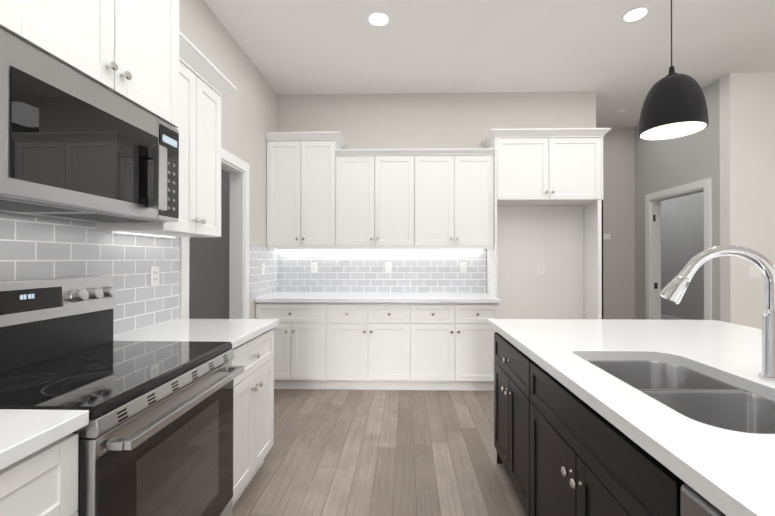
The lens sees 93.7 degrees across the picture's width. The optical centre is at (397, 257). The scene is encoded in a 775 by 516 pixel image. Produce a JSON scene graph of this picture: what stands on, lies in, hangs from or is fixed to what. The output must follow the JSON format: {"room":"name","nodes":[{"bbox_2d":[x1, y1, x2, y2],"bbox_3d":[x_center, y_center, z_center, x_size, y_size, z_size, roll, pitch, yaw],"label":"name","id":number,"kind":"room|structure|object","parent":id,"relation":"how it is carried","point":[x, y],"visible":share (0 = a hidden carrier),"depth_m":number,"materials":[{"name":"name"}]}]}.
{"room":"kitchen","nodes":[
{"label":"kitchen","id":0,"kind":"room"},
{"bbox_2d":[0,0,279,318],"bbox_3d":[-1.527,-0.291,0.339,0.120,3.190,7.910,0,0,1],"label":"wall","id":1,"kind":"structure","parent":0,"point":[249,111],"depth_m":3.57,"materials":[{"name":"paint"}]},
{"bbox_2d":[0,213,179,335],"bbox_3d":[-1.451,0.115,0.866,0.007,0.554,2.990,0,0,1],"label":"backsplash","id":2,"kind":"structure","parent":1,"relation":"attached to","point":[36,248],"depth_m":1.78,"materials":[{"name":"tile"}]},
{"bbox_2d":[150,266,158,286],"bbox_3d":[-1.414,0.111,2.121,0.009,0.116,0.072,0,0,1],"label":"electrical outlet","id":3,"kind":"object","parent":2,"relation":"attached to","point":[154,275],"visible":1,"depth_m":2.11,"materials":[{"name":"white plastic"}]},
{"bbox_2d":[179,147,249,318],"bbox_3d":[-1.463,0.222,2.881,0.140,2.185,1.030,0,0,1],"label":"door frame","id":4,"kind":"structure","parent":1,"relation":"attached to","point":[234,166],"depth_m":3.29,"materials":[{"name":"white wood"}]},
{"bbox_2d":[249,245,279,299],"bbox_3d":[-1.387,0.143,3.770,0.007,0.520,0.740,0,0,1],"label":"backsplash","id":5,"kind":"structure","parent":1,"relation":"attached to","point":[260,285],"depth_m":3.75,"materials":[{"name":"tile"}]},
{"bbox_2d":[261,263,264,274],"bbox_3d":[-1.379,0.121,3.730,0.009,0.116,0.072,0,0,1],"label":"electrical outlet","id":6,"kind":"object","parent":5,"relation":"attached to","point":[262,268],"visible":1,"depth_m":3.72,"materials":[{"name":"white plastic"}]},
{"bbox_2d":[280,91,595,318],"bbox_3d":[0.442,-0.276,4.191,3.603,3.190,0.122,0,0,1],"label":"wall","id":7,"kind":"structure","parent":0,"point":[528,236],"depth_m":4.11,"materials":[{"name":"paint"}]},
{"bbox_2d":[280,249,485,292],"bbox_3d":[-0.189,0.145,4.140,2.386,0.520,0.007,0,0,1],"label":"backsplash","id":8,"kind":"structure","parent":7,"relation":"attached to","point":[338,270],"depth_m":4.14,"materials":[{"name":"tile"}]},
{"bbox_2d":[311,262,316,271],"bbox_3d":[-0.954,0.114,4.148,0.072,0.116,0.009,0,0,1],"label":"electrical outlet","id":9,"kind":"object","parent":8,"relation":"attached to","point":[313,266],"visible":1,"depth_m":4.15,"materials":[{"name":"white plastic"}]},
{"bbox_2d":[385,262,391,271],"bbox_3d":[-0.102,0.114,4.129,0.072,0.116,0.009,0,0,1],"label":"electrical outlet","id":10,"kind":"object","parent":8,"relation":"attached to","point":[388,266],"visible":1,"depth_m":4.13,"materials":[{"name":"white plastic"}]},
{"bbox_2d":[460,262,466,271],"bbox_3d":[0.748,0.114,4.110,0.072,0.116,0.009,0,0,1],"label":"electrical outlet","id":11,"kind":"object","parent":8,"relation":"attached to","point":[463,266],"visible":1,"depth_m":4.11,"materials":[{"name":"white plastic"}]},
{"bbox_2d":[538,264,544,273],"bbox_3d":[1.624,0.129,4.099,0.072,0.116,0.009,0,0,1],"label":"outlet","id":12,"kind":"object","parent":7,"relation":"attached to","point":[541,268],"visible":1,"depth_m":4.10,"materials":[{"name":"white plastic"}]},
{"bbox_2d":[232,319,662,515],"bbox_3d":[2.116,1.367,3.568,10.600,0.100,15.000,0,0,1],"label":"floor","id":13,"kind":"structure","parent":0,"point":[332,452],"depth_m":2.37,"materials":[{"name":"brown wood"}]},
{"bbox_2d":[0,0,231,515],"bbox_3d":[-1.143,-0.002,0.557,0.634,2.611,2.324,0,0,1],"label":"tall cabinet","id":14,"kind":"object","parent":13,"relation":"on","point":[148,57],"depth_m":1.45,"materials":[{"name":"white wood"}]},
{"bbox_2d":[0,410,88,471],"bbox_3d":[-1.139,0.408,0.153,0.658,0.038,1.580,0,0,1],"label":"countertop","id":15,"kind":"structure","parent":14,"relation":"on","point":[19,450],"depth_m":0.82,"materials":[{"name":"white stone"}]},
{"bbox_2d":[0,30,178,222],"bbox_3d":[-1.206,-0.381,1.333,0.455,0.439,0.759,0,0,1],"label":"microwave","id":16,"kind":"object","parent":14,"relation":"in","point":[74,146],"visible":1,"depth_m":1.19,"materials":[{"name":"grey metal"}]},
{"bbox_2d":[228,320,278,347],"bbox_3d":[-1.098,0.415,2.030,0.658,0.038,0.634,0,0,1],"label":"countertop","id":17,"kind":"structure","parent":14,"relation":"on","point":[263,328],"depth_m":1.96,"materials":[{"name":"white stone"}]},
{"bbox_2d":[0,276,243,515],"bbox_3d":[-1.069,0.696,1.326,0.727,1.221,0.759,0,0,1],"label":"range","id":18,"kind":"object","parent":13,"relation":"on","point":[155,436],"visible":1,"depth_m":1.29,"materials":[{"name":"black metal"}]},
{"bbox_2d":[232,84,275,507],"bbox_3d":[-1.110,0.004,2.024,0.634,2.611,0.610,0,0,1],"label":"tall cabinet","id":19,"kind":"object","parent":13,"relation":"on","point":[253,389],"depth_m":2.00,"materials":[{"name":"white wood"}]},
{"bbox_2d":[255,131,326,388],"bbox_3d":[-1.038,0.011,3.862,0.695,2.611,0.598,0,0,1],"label":"tall cabinet","id":20,"kind":"object","parent":13,"relation":"on","point":[325,190],"depth_m":3.83,"materials":[{"name":"white wood"}]},
{"bbox_2d":[327,131,410,389],"bbox_3d":[-0.279,0.011,3.845,0.823,2.611,0.598,0,0,1],"label":"tall cabinet","id":21,"kind":"object","parent":13,"relation":"on","point":[369,190],"depth_m":3.81,"materials":[{"name":"white wood"}]},
{"bbox_2d":[411,129,506,390],"bbox_3d":[0.582,0.011,3.826,0.899,2.611,0.598,0,0,1],"label":"tall cabinet","id":22,"kind":"object","parent":13,"relation":"on","point":[456,194],"depth_m":3.78,"materials":[{"name":"white wood"}]},
{"bbox_2d":[255,300,500,303],"bbox_3d":[-0.188,0.422,3.829,2.395,0.038,0.622,0,0,1],"label":"countertop","id":23,"kind":"structure","parent":22,"relation":"on","point":[258,301],"depth_m":3.53,"materials":[{"name":"white stone"}]},
{"bbox_2d":[507,128,610,318],"bbox_3d":[1.554,0.011,3.804,1.122,2.611,0.598,0,0,1],"label":"tall cabinet","id":24,"kind":"object","parent":13,"relation":"on","point":[546,166],"depth_m":3.74,"materials":[{"name":"white wood"}]},
{"bbox_2d":[488,323,735,515],"bbox_3d":[1.115,0.868,0.893,1.125,0.874,2.844,0,0,1],"label":"kitchen island","id":25,"kind":"object","parent":13,"relation":"on","point":[561,455],"depth_m":1.25,"materials":[{"name":"black painted wood"},{"name":"white quartz"},{"name":"brushed nickel"}]},
{"bbox_2d":[488,319,774,515],"bbox_3d":[0.837,0.412,0.892,0.569,0.038,2.887,0,0,1],"label":"island countertop","id":26,"kind":"structure","parent":25,"relation":"on","point":[737,468],"depth_m":0.88,"materials":[{"name":"white stone"}]},
{"bbox_2d":[659,245,774,381],"bbox_3d":[1.121,0.176,1.228,0.385,0.434,0.074,0,0,30],"label":"faucet","id":27,"kind":"object","parent":26,"relation":"on","point":[674,289],"visible":1,"depth_m":1.18,"materials":[{"name":"silver metal"}]},
{"bbox_2d":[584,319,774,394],"bbox_3d":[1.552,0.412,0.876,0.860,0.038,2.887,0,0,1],"label":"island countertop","id":28,"kind":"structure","parent":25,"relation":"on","point":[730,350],"depth_m":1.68,"materials":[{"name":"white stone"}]},
{"bbox_2d":[580,355,774,430],"bbox_3d":[0.921,0.536,1.164,0.449,0.232,0.757,0,0,1],"label":"sink","id":29,"kind":"object","parent":28,"relation":"in","point":[717,402],"depth_m":1.17,"materials":[{"name":"silver metal"}]},
{"bbox_2d":[680,470,774,515],"bbox_3d":[0.851,0.868,0.443,0.564,0.871,0.596,0,0,1],"label":"dishwasher","id":30,"kind":"object","parent":25,"relation":"in","point":[692,503],"depth_m":0.71,"materials":[{"name":"grey metal"}]},
{"bbox_2d":[204,0,774,127],"bbox_3d":[2.116,-1.923,3.581,10.600,0.100,15.000,0,0,1],"label":"ceiling","id":31,"kind":"structure","parent":0,"point":[607,55],"depth_m":3.22,"materials":[{"name":"paint"}]},
{"bbox_2d":[366,11,390,26],"bbox_3d":[-0.147,-1.872,2.861,0.196,0.007,0.196,0,0,1],"label":"recessed light","id":32,"kind":"object","parent":31,"relation":"in","point":[378,18],"visible":1,"depth_m":2.85,"materials":[{"name":"white"}]},
{"bbox_2d":[616,109,627,114],"bbox_3d":[2.860,-1.850,4.631,0.132,0.036,0.132,0,0,1],"label":"smoke detector","id":33,"kind":"object","parent":31,"relation":"attached to","point":[621,111],"visible":1,"depth_m":4.60,"materials":[{"name":"white plastic"}]},
{"bbox_2d":[621,6,650,22],"bbox_3d":[1.839,-1.872,2.807,0.196,0.007,0.196,0,0,1],"label":"recessed light","id":34,"kind":"object","parent":31,"relation":"in","point":[635,14],"visible":1,"depth_m":2.80,"materials":[{"name":"white"}]},
{"bbox_2d":[638,0,708,139],"bbox_3d":[1.285,-1.234,1.703,0.262,1.292,0.262,0,0,1],"label":"pendant lamp","id":35,"kind":"object","parent":31,"relation":"hanging from","point":[674,105],"visible":1,"depth_m":1.63,"materials":[{"name":"black metal"}]},
{"bbox_2d":[601,127,635,319],"bbox_3d":[2.777,-0.271,5.283,1.257,3.190,0.120,0,0,1],"label":"wall","id":36,"kind":"structure","parent":0,"point":[619,143],"depth_m":5.21,"materials":[{"name":"paint"}]},
{"bbox_2d":[603,234,609,238],"bbox_3d":[2.993,-0.296,5.207,0.110,0.080,0.022,0,0,1],"label":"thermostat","id":37,"kind":"object","parent":36,"relation":"attached to","point":[606,236],"visible":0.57,"depth_m":5.20,"materials":[{"name":"white plastic"}]},
{"bbox_2d":[661,314,684,319],"bbox_3d":[5.692,1.282,7.267,0.014,0.100,7.045,0,0,1],"label":"baseboard","id":38,"kind":"structure","parent":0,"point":[664,317],"depth_m":7.58,"materials":[{"name":"white wood"}]},
{"bbox_2d":[636,73,743,325],"bbox_3d":[3.515,-0.263,7.322,0.120,3.190,7.285,0,0,1],"label":"wall","id":39,"kind":"structure","parent":0,"point":[730,150],"depth_m":4.12,"materials":[{"name":"paint"}]},
{"bbox_2d":[645,178,711,319],"bbox_3d":[3.443,0.233,4.428,0.140,2.175,1.060,0,0,1],"label":"door frame","id":40,"kind":"structure","parent":39,"relation":"attached to","point":[653,257],"depth_m":4.85,"materials":[{"name":"white wood"}]},
{"bbox_2d":[744,72,774,328],"bbox_3d":[4.555,-0.278,3.715,2.070,3.190,0.120,0,0,1],"label":"wall","id":41,"kind":"structure","parent":0,"point":[759,87],"depth_m":3.68,"materials":[{"name":"paint"}]},
{"bbox_2d":[749,266,760,277],"bbox_3d":[3.614,0.147,3.670,0.120,0.116,0.008,0,0,1],"label":"light switch","id":42,"kind":"object","parent":41,"relation":"attached to","point":[754,271],"visible":0.96,"depth_m":3.67,"materials":[{"name":"white plastic"}]}
]}

